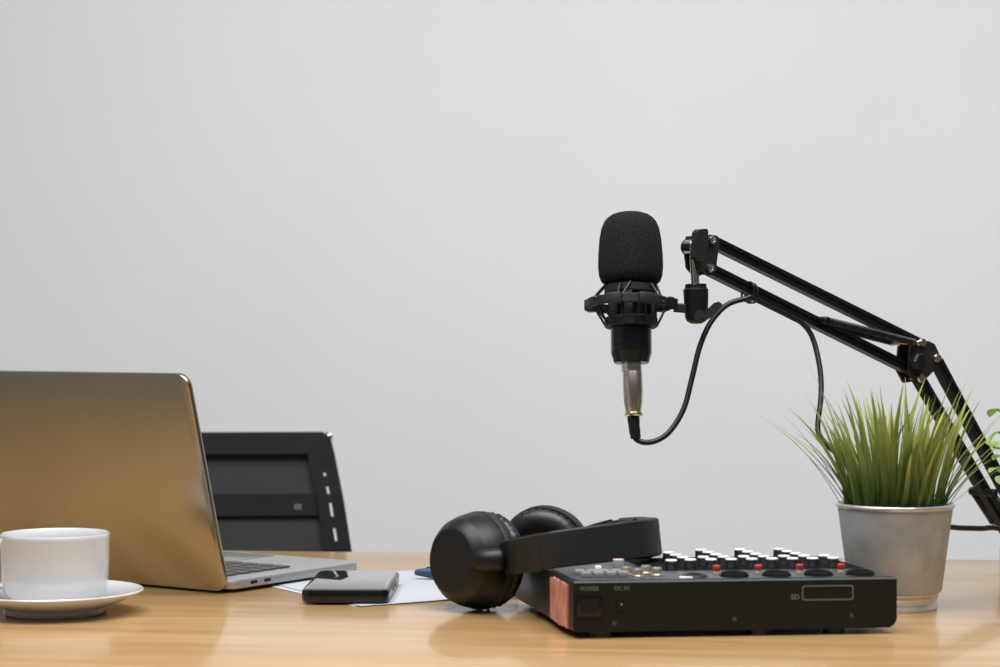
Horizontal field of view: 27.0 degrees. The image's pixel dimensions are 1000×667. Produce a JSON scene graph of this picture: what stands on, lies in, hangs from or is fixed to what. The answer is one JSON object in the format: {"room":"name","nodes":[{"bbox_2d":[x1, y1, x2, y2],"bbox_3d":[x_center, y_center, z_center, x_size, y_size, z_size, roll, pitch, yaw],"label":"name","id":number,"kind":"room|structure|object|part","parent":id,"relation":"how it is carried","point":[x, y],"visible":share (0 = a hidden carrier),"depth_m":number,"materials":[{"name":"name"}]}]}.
{"room":"studio","nodes":[
{"label":"studio","id":0,"kind":"room"},
{"bbox_2d":[0,0,999,559],"bbox_3d":[0.007,-0.375,3.410,6.400,2.900,0.120,0,0,7],"label":"wall","id":1,"kind":"structure","parent":0,"point":[376,225],"depth_m":3.35,"materials":[{"name":"white paint"}]},
{"bbox_3d":[0.000,1.025,1.000,7.000,0.100,6.500,0,0,0],"label":"floor","id":2,"kind":"structure","parent":0,"visible":0},
{"bbox_2d":[201,431,351,551],"bbox_3d":[-0.385,0.549,2.346,0.559,0.851,0.573,0,0,-5],"label":"office chair","id":3,"kind":"object","parent":2,"relation":"on","point":[269,491],"visible":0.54,"depth_m":2.60,"materials":[{"name":"plastic"}]},
{"bbox_3d":[-0.406,0.296,2.583,0.390,0.290,0.049,0,0,-5],"label":"panel","id":4,"kind":"part","parent":3,"relation":"part of","materials":[{"name":"grey plastic"}]},
{"bbox_2d":[0,550,999,666],"bbox_3d":[-0.345,0.605,1.782,1.860,0.740,0.960,0,0,7],"label":"desk","id":5,"kind":"object","parent":2,"relation":"on","point":[157,626],"visible":0.58,"depth_m":1.60,"materials":[{"name":"brown wood"}]},
{"bbox_2d":[0,580,143,619],"bbox_3d":[-0.374,0.225,1.751,0.147,0.020,0.147,0,0,0],"label":"saucer","id":6,"kind":"object","parent":5,"relation":"on","point":[117,591],"visible":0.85,"depth_m":1.71,"materials":[{"name":"white ceramic"}]},
{"bbox_2d":[0,528,109,599],"bbox_3d":[-0.380,0.197,1.755,0.105,0.060,0.090,0,0,36],"label":"coffee cup","id":7,"kind":"object","parent":6,"relation":"on","point":[40,563],"visible":0.84,"depth_m":1.71,"materials":[{"name":"white ceramic"}]},
{"bbox_2d":[0,370,356,590],"bbox_3d":[-0.333,0.135,2.022,0.310,0.200,0.252,0,0,34],"label":"laptop","id":8,"kind":"object","parent":5,"relation":"on","point":[122,454],"visible":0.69,"depth_m":1.92,"materials":[{"name":"metal"}]},
{"bbox_3d":[-0.388,0.134,1.941,0.310,0.198,0.057,0,0,34],"label":"lid","id":9,"kind":"part","parent":8,"relation":"part of","materials":[{"name":"metal"}]},
{"bbox_2d":[265,570,414,605],"bbox_3d":[-0.056,0.235,1.961,0.297,0.001,0.210,0,0,-32],"label":"paper sheet","id":10,"kind":"object","parent":5,"relation":"on","point":[270,585],"visible":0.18,"depth_m":1.92,"materials":[{"name":"white paper"}]},
{"bbox_2d":[274,571,446,605],"bbox_3d":[-0.043,0.233,1.954,0.297,0.002,0.210,0,0,-30],"label":"paper sheet","id":11,"kind":"object","parent":10,"relation":"on","point":[410,588],"visible":0.14,"depth_m":1.90,"materials":[{"name":"white paper"}]},
{"bbox_2d":[302,570,398,602],"bbox_3d":[-0.133,0.227,1.874,0.077,0.012,0.147,0,0,1],"label":"smartphone","id":12,"kind":"object","parent":11,"relation":"on","point":[331,586],"visible":1,"depth_m":1.82,"materials":[{"name":"black plastic"}]},
{"bbox_2d":[414,566,432,577],"bbox_3d":[-0.032,0.227,1.976,0.100,0.013,0.012,0,0,10],"label":"marker pen","id":13,"kind":"object","parent":11,"relation":"on","point":[424,572],"visible":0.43,"depth_m":1.98,"materials":[{"name":"blue plastic"}]},
{"bbox_2d":[430,505,661,609],"bbox_3d":[0.058,0.193,1.784,0.193,0.084,0.190,0,0,43],"label":"headphones","id":14,"kind":"object","parent":5,"relation":"on","point":[479,560],"visible":0.97,"depth_m":1.74,"materials":[{"name":"black plastic"}]},
{"bbox_2d":[430,511,523,609],"bbox_3d":[-0.019,0.193,1.772,0.081,0.084,0.082,0,0,0],"label":"ear cup","id":15,"kind":"object","parent":14,"relation":"on","point":[472,557],"depth_m":1.74,"materials":[{"name":"plastic"}]},
{"bbox_2d":[510,505,583,536],"bbox_3d":[0.040,0.193,1.851,0.083,0.082,0.068,0,0,0],"label":"ear cup","id":16,"kind":"object","parent":14,"relation":"on","point":[540,518],"depth_m":1.83,"materials":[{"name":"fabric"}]},
{"bbox_2d":[515,548,896,637],"bbox_3d":[0.162,0.207,1.717,0.277,0.055,0.213,0,0,-6],"label":"mixer","id":17,"kind":"object","parent":5,"relation":"on","point":[756,593],"visible":1,"depth_m":1.62,"materials":[{"name":"black plastic"}]},
{"bbox_2d":[576,595,601,616],"bbox_3d":[0.069,0.209,1.603,0.020,0.017,0.002,0,0,-6],"label":"switch","id":18,"kind":"object","parent":17,"relation":"attached to","point":[586,605],"depth_m":1.60,"materials":[{"name":"black plastic"}]},
{"bbox_2d":[613,559,623,568],"bbox_3d":[0.094,0.185,1.659,0.009,0.011,0.007,0,0,0],"label":"switch","id":19,"kind":"object","parent":17,"relation":"attached to","point":[617,563],"depth_m":1.66,"materials":[{"name":"beige plastic"}]},
{"bbox_2d":[616,598,626,609],"bbox_3d":[0.094,0.209,1.606,0.009,0.009,0.002,0,0,-6],"label":"power socket","id":20,"kind":"object","parent":17,"relation":"attached to","point":[621,603],"depth_m":1.60,"materials":[{"name":"black plastic"}]},
{"bbox_2d":[621,566,631,575],"bbox_3d":[0.099,0.187,1.641,0.010,0.007,0.010,0,0,-6],"label":"knob","id":21,"kind":"object","parent":17,"relation":"attached to","point":[625,570],"depth_m":1.64,"materials":[{"name":"beige plastic"}]},
{"bbox_2d":[631,568,643,577],"bbox_3d":[0.108,0.187,1.628,0.010,0.007,0.010,0,0,-6],"label":"knob","id":22,"kind":"object","parent":17,"relation":"attached to","point":[637,572],"depth_m":1.62,"materials":[{"name":"beige plastic"}]},
{"bbox_2d":[641,565,651,574],"bbox_3d":[0.115,0.187,1.649,0.010,0.007,0.010,0,0,-6],"label":"knob","id":23,"kind":"object","parent":17,"relation":"attached to","point":[646,568],"depth_m":1.65,"materials":[{"name":"beige plastic"}]},
{"bbox_2d":[650,567,662,576],"bbox_3d":[0.123,0.187,1.635,0.010,0.007,0.010,0,0,-6],"label":"knob","id":24,"kind":"object","parent":17,"relation":"attached to","point":[656,571],"depth_m":1.63,"materials":[{"name":"beige metal"}]},
{"bbox_3d":[0.141,0.187,1.737,0.010,0.007,0.010,0,0,-6],"label":"knob","id":25,"kind":"part","parent":17,"relation":"part of","materials":[{"name":"black plastic"}]},
{"bbox_3d":[0.138,0.187,1.677,0.010,0.007,0.010,0,0,-6],"label":"knob","id":26,"kind":"part","parent":17,"relation":"part of","materials":[{"name":"black plastic"}]},
{"bbox_3d":[0.149,0.187,1.701,0.010,0.007,0.010,0,0,-6],"label":"knob","id":27,"kind":"part","parent":17,"relation":"part of","materials":[{"name":"black plastic"}]},
{"bbox_3d":[0.154,0.187,1.683,0.010,0.007,0.010,0,0,-6],"label":"knob","id":28,"kind":"part","parent":17,"relation":"part of","materials":[{"name":"black plastic"}]},
{"bbox_3d":[0.170,0.187,1.758,0.010,0.007,0.010,0,0,-6],"label":"knob","id":29,"kind":"part","parent":17,"relation":"part of","materials":[{"name":"black plastic"}]},
{"bbox_3d":[0.166,0.187,1.703,0.010,0.007,0.010,0,0,-6],"label":"knob","id":30,"kind":"part","parent":17,"relation":"part of","materials":[{"name":"black plastic"}]},
{"bbox_3d":[0.171,0.187,1.685,0.010,0.007,0.010,0,0,-6],"label":"knob","id":31,"kind":"part","parent":17,"relation":"part of","materials":[{"name":"black plastic"}]},
{"bbox_3d":[0.167,0.191,1.693,0.263,0.001,0.150,0,0,-6],"label":"panel","id":32,"kind":"part","parent":17,"relation":"part of","materials":[{"name":"black plastic"}]},
{"bbox_3d":[0.183,0.187,1.705,0.010,0.007,0.010,0,0,-6],"label":"knob","id":33,"kind":"part","parent":17,"relation":"part of","materials":[{"name":"black plastic"}]},
{"bbox_3d":[0.187,0.187,1.687,0.010,0.007,0.010,0,0,-6],"label":"knob","id":34,"kind":"part","parent":17,"relation":"part of","materials":[{"name":"black plastic"}]},
{"bbox_3d":[0.203,0.187,1.762,0.010,0.007,0.010,0,0,-6],"label":"knob","id":35,"kind":"part","parent":17,"relation":"part of","materials":[{"name":"black plastic"}]},
{"bbox_3d":[0.200,0.187,1.706,0.010,0.007,0.010,0,0,-6],"label":"knob","id":36,"kind":"part","parent":17,"relation":"part of","materials":[{"name":"black plastic"}]},
{"bbox_3d":[0.198,0.190,1.723,0.185,0.001,0.094,0,0,-6],"label":"channel plate","id":37,"kind":"part","parent":17,"relation":"part of","materials":[{"name":"black paint"}]},
{"bbox_3d":[0.204,0.187,1.689,0.010,0.007,0.010,0,0,-6],"label":"knob","id":38,"kind":"part","parent":17,"relation":"part of","materials":[{"name":"black plastic"}]},
{"bbox_3d":[0.216,0.187,1.708,0.010,0.007,0.010,0,0,-6],"label":"knob","id":39,"kind":"part","parent":17,"relation":"part of","materials":[{"name":"black plastic"}]},
{"bbox_3d":[0.221,0.187,1.690,0.010,0.007,0.010,0,0,-6],"label":"knob","id":40,"kind":"part","parent":17,"relation":"part of","materials":[{"name":"black plastic"}]},
{"bbox_3d":[0.236,0.187,1.766,0.010,0.007,0.010,0,0,-6],"label":"knob","id":41,"kind":"part","parent":17,"relation":"part of","materials":[{"name":"black plastic"}]},
{"bbox_3d":[0.233,0.187,1.710,0.010,0.007,0.010,0,0,-6],"label":"knob","id":42,"kind":"part","parent":17,"relation":"part of","materials":[{"name":"black plastic"}]},
{"bbox_3d":[0.238,0.187,1.692,0.010,0.007,0.010,0,0,-6],"label":"knob","id":43,"kind":"part","parent":17,"relation":"part of","materials":[{"name":"black plastic"}]},
{"bbox_3d":[0.250,0.187,1.712,0.010,0.007,0.010,0,0,-6],"label":"knob","id":44,"kind":"part","parent":17,"relation":"part of","materials":[{"name":"black plastic"}]},
{"bbox_3d":[0.254,0.187,1.694,0.010,0.007,0.010,0,0,-6],"label":"knob","id":45,"kind":"part","parent":17,"relation":"part of","materials":[{"name":"black plastic"}]},
{"bbox_3d":[0.267,0.187,1.714,0.010,0.007,0.010,0,0,-6],"label":"knob","id":46,"kind":"part","parent":17,"relation":"part of","materials":[{"name":"black plastic"}]},
{"bbox_3d":[0.271,0.187,1.696,0.010,0.007,0.010,0,0,-6],"label":"knob","id":47,"kind":"part","parent":17,"relation":"part of","materials":[{"name":"black plastic"}]},
{"bbox_2d":[681,229,999,532],"bbox_3d":[0.370,0.121,2.035,0.463,0.434,0.065,0,0,-34],"label":"boom arm","id":48,"kind":"object","parent":5,"relation":"attached to","point":[916,358],"visible":1,"depth_m":2.04,"materials":[{"name":"black metal"}]},
{"bbox_2d":[584,280,721,329],"bbox_3d":[0.137,-0.025,1.930,0.117,0.046,0.080,0,0,-20],"label":"mount","id":49,"kind":"object","parent":48,"relation":"attached to","point":[696,310],"visible":0.96,"depth_m":1.91,"materials":[{"name":"black plastic"}]},
{"bbox_3d":[0.088,-0.034,1.923,0.020,0.022,0.012,0,-8,0],"label":"elastic cord","id":50,"kind":"part","parent":49,"relation":"part of","materials":[{"name":"black fabric"}]},
{"bbox_3d":[0.093,-0.016,1.938,0.021,0.024,0.012,0,0,27],"label":"elastic cord","id":51,"kind":"part","parent":49,"relation":"part of","materials":[{"name":"black fabric"}]},
{"bbox_3d":[0.095,-0.022,1.902,0.017,0.026,0.012,0,0,-33],"label":"elastic cord","id":52,"kind":"part","parent":49,"relation":"part of","materials":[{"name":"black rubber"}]},
{"bbox_3d":[0.112,-0.039,1.894,0.011,0.020,0.020,0,0,17],"label":"elastic cord","id":53,"kind":"part","parent":49,"relation":"part of","materials":[{"name":"black fabric"}]},
{"bbox_2d":[598,211,662,364],"bbox_3d":[0.121,-0.042,1.929,0.060,0.143,0.062,0,0,17],"label":"microphone","id":54,"kind":"object","parent":49,"relation":"attached to","point":[630,242],"visible":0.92,"depth_m":1.91,"materials":[{"name":"black plastic"}]},
{"bbox_3d":[0.130,-0.024,1.893,0.012,0.027,0.012,0,0,-18],"label":"elastic cord","id":55,"kind":"part","parent":49,"relation":"part of","materials":[{"name":"black fabric"}]},
{"bbox_3d":[0.143,-0.036,1.907,0.010,0.020,0.019,0,0,-21],"label":"elastic cord","id":56,"kind":"part","parent":49,"relation":"part of","materials":[{"name":"black fabric"}]},
{"bbox_3d":[0.151,-0.019,1.922,0.014,0.025,0.012,0,-8,0],"label":"elastic cord","id":57,"kind":"part","parent":49,"relation":"part of","materials":[{"name":"black fabric"}]},
{"bbox_3d":[0.169,-0.023,1.925,0.017,0.010,0.010,0,0,0],"label":"mount arm","id":58,"kind":"part","parent":49,"relation":"part of","materials":[{"name":"black plastic"}]},
{"bbox_2d":[683,283,707,323],"bbox_3d":[0.181,-0.028,1.925,0.023,0.037,0.023,0,0,28],"label":"socket","id":59,"kind":"object","parent":49,"relation":"attached to","point":[695,306],"depth_m":1.92,"materials":[{"name":"black plastic"}]},
{"bbox_3d":[0.192,-0.020,1.918,0.026,0.019,0.013,0,0,5],"label":"clamp lever","id":60,"kind":"part","parent":49,"relation":"part of","materials":[{"name":"black plastic"}]},
{"bbox_3d":[0.182,-0.073,1.938,0.027,0.038,0.003,0,0,-33],"label":"head plate","id":61,"kind":"part","parent":48,"relation":"part of","materials":[{"name":"black plastic"}]},
{"bbox_3d":[0.180,-0.059,1.926,0.008,0.033,0.011,0,0,-40],"label":"stem","id":62,"kind":"part","parent":48,"relation":"part of","materials":[{"name":"silver metal"}]},
{"bbox_3d":[0.183,-0.081,1.912,0.015,0.030,0.008,0,0,-33],"label":"head knob","id":63,"kind":"part","parent":48,"relation":"part of","materials":[{"name":"black plastic"}]},
{"bbox_3d":[0.191,-0.073,1.924,0.027,0.038,0.003,0,0,-33],"label":"head plate","id":64,"kind":"part","parent":48,"relation":"part of","materials":[{"name":"black plastic"}]},
{"bbox_2d":[621,281,999,531],"bbox_3d":[0.398,0.318,2.001,0.593,0.734,0.106,0,0,-26],"label":"microphone cable","id":65,"kind":"object","parent":48,"relation":"attached to","point":[632,375],"visible":0.8,"depth_m":1.93,"materials":[{"name":"black rubber"}]},
{"bbox_3d":[0.414,0.028,2.090,0.044,0.042,0.003,0,0,-33],"label":"elbow plate","id":66,"kind":"part","parent":48,"relation":"part of","materials":[{"name":"black plastic"}]},
{"bbox_3d":[0.414,0.027,2.064,0.019,0.017,0.009,0,0,-33],"label":"elbow knob","id":67,"kind":"part","parent":48,"relation":"part of","materials":[{"name":"black plastic"}]},
{"bbox_3d":[0.423,0.028,2.077,0.044,0.042,0.003,0,0,-33],"label":"elbow plate","id":68,"kind":"part","parent":48,"relation":"part of","materials":[{"name":"black plastic"}]},
{"bbox_2d":[760,379,999,612],"bbox_3d":[0.340,0.131,1.785,0.205,0.208,0.187,0,0,-38],"label":"potted grass","id":69,"kind":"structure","parent":5,"relation":"on","point":[892,523],"depth_m":1.75,"materials":[{"name":"plant"}]},
{"bbox_2d":[985,408,999,483],"bbox_3d":[0.520,0.134,1.794,0.182,0.202,0.170,0,0,0],"label":"leafy plant","id":70,"kind":"object","parent":5,"relation":"on","point":[990,412],"visible":0.95,"depth_m":1.85,"materials":[{"name":"green plant"}]}
]}

